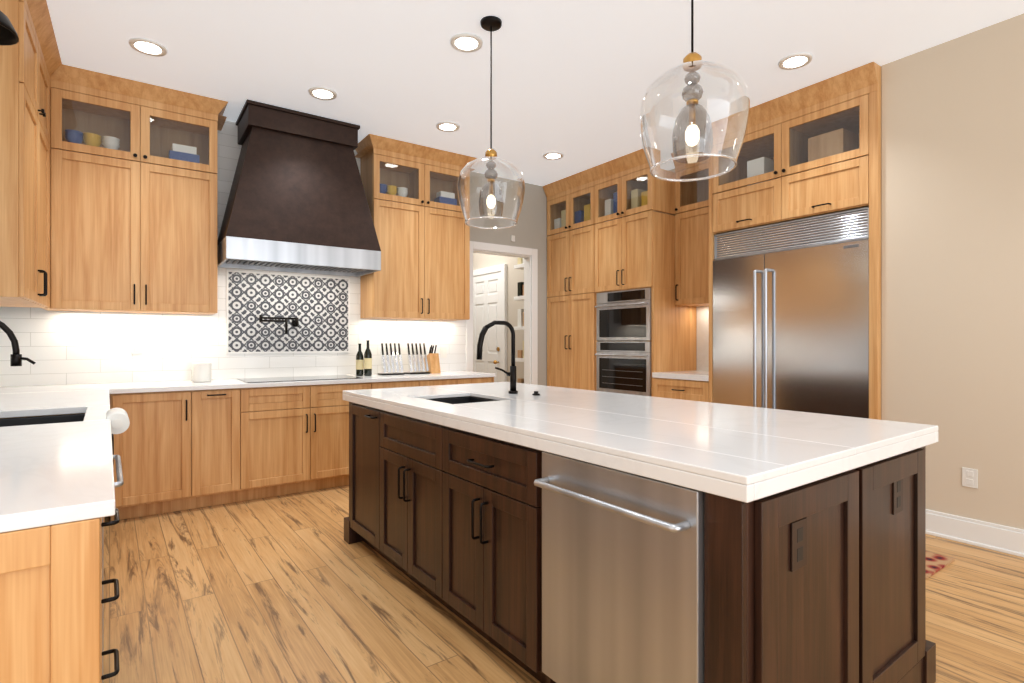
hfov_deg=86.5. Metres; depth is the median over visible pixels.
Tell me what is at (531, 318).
trim
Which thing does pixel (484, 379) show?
base cabinet
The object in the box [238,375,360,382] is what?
cooktop
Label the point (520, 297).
shelf
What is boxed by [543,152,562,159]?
recessed light
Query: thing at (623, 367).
wall oven
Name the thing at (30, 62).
upper cabinet
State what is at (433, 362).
knife block
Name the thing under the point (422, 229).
upper cabinet
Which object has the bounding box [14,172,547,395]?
wall
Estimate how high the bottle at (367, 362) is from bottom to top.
0.330 m
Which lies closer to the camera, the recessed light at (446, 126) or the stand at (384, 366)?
the recessed light at (446, 126)
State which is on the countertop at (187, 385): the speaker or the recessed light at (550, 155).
the speaker
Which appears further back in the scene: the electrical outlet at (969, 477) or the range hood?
the range hood
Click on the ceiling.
(572, 80)
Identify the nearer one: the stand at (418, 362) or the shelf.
the stand at (418, 362)
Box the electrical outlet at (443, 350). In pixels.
[440,347,446,357]
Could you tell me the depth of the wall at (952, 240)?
3.37 m
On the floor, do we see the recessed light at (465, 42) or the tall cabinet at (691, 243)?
the tall cabinet at (691, 243)
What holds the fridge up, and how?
on the floor
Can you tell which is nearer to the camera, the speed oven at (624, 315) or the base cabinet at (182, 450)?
the base cabinet at (182, 450)
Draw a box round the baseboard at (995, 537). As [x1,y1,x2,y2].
[926,509,1023,556]
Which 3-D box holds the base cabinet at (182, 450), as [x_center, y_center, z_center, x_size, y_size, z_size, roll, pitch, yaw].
[-2.672,0.794,4.078,0.533,0.882,0.647,0,0,-35]
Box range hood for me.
[218,99,380,276]
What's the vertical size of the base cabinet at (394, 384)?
0.882 m
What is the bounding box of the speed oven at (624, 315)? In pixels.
[595,288,650,340]
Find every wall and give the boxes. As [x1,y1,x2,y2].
[0,120,465,386]
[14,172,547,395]
[473,253,523,382]
[881,13,1023,529]
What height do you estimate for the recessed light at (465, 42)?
0.012 m
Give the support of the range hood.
attached to the wall at (233, 338)
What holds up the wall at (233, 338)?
attached to the wall at (529, 230)
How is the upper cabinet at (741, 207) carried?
attached to the kitchen
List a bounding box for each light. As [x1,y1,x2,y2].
[0,11,18,45]
[128,38,167,56]
[308,87,336,99]
[436,121,459,131]
[450,33,482,51]
[457,16,524,228]
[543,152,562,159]
[638,0,749,181]
[778,53,812,69]
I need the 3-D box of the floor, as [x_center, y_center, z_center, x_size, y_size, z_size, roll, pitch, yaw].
[0.619,1.265,2.946,13.500,0.060,16.000,0,0,-36]
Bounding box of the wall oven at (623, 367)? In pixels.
[595,342,650,395]
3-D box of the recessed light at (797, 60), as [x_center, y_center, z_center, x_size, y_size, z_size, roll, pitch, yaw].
[1.900,-1.878,3.650,0.207,0.012,0.207,0,0,-44]
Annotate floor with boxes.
[103,485,1023,682]
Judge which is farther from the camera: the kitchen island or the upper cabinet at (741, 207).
the upper cabinet at (741, 207)
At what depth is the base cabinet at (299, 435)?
4.37 m
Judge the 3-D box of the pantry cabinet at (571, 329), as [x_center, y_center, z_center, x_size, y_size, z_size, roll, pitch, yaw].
[0.919,-0.323,6.473,0.762,3.116,0.830,0,0,-35]
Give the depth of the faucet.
2.28 m
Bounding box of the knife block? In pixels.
[424,345,440,373]
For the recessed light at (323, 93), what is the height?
0.012 m
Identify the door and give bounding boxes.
[473,264,506,381]
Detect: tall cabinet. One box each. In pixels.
[590,147,696,396]
[652,153,708,401]
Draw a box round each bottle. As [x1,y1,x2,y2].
[356,344,363,375]
[364,340,371,375]
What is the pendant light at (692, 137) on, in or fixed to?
hanging from the ceiling
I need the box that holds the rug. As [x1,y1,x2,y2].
[926,551,954,578]
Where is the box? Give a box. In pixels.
[805,125,860,168]
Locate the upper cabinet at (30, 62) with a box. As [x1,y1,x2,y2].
[0,0,61,307]
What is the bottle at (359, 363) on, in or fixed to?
on the countertop at (187, 385)
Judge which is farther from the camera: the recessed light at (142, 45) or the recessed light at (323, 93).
the recessed light at (323, 93)
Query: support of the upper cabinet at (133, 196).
attached to the wall at (233, 338)
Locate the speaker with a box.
[192,362,211,381]
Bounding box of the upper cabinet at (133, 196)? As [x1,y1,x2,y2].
[42,64,227,314]
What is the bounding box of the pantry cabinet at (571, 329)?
[543,169,595,390]
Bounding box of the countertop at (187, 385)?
[0,371,495,393]
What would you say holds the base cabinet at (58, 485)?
on the floor
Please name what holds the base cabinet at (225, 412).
on the floor
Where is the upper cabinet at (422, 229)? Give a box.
[355,134,476,320]
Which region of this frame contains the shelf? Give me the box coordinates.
[514,258,523,382]
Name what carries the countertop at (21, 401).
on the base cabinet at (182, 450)
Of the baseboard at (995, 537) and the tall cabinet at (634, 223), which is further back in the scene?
the tall cabinet at (634, 223)
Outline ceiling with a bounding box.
[46,0,1023,185]
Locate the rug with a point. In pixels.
(935, 563)
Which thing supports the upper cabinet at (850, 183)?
attached to the wall at (952, 240)
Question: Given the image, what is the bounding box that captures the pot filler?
[259,313,298,333]
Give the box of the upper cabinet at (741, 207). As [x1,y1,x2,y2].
[709,177,768,236]
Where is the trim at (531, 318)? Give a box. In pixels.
[466,241,537,384]
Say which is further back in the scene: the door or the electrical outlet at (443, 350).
the door
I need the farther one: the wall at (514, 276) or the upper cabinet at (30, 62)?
the wall at (514, 276)
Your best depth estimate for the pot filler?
4.78 m
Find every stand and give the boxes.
[378,343,404,374]
[404,343,429,373]
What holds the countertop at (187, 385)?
on the base cabinet at (299, 435)
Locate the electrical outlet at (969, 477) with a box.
[962,467,977,488]
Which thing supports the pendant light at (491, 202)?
hanging from the ceiling
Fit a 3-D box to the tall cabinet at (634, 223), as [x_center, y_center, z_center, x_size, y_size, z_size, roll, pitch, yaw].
[1.390,-0.323,5.801,0.762,3.116,0.810,0,0,-35]
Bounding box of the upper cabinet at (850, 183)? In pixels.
[769,153,880,224]
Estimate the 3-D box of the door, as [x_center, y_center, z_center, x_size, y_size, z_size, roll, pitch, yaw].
[-0.394,0.089,7.781,0.118,2.292,0.980,0,0,-35]
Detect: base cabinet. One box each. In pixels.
[0,321,129,682]
[110,390,201,520]
[202,388,249,506]
[250,382,381,499]
[382,380,425,387]
[426,377,493,385]
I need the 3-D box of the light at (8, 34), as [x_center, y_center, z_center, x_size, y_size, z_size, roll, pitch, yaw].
[-2.198,-1.585,2.233,0.260,0.599,0.260,0,0,-35]
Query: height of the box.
0.260 m
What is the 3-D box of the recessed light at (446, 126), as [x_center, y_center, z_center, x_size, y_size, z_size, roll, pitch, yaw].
[-0.561,-1.878,4.759,0.207,0.012,0.207,0,0,31]
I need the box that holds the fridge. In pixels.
[713,207,868,418]
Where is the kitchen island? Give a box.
[343,321,937,682]

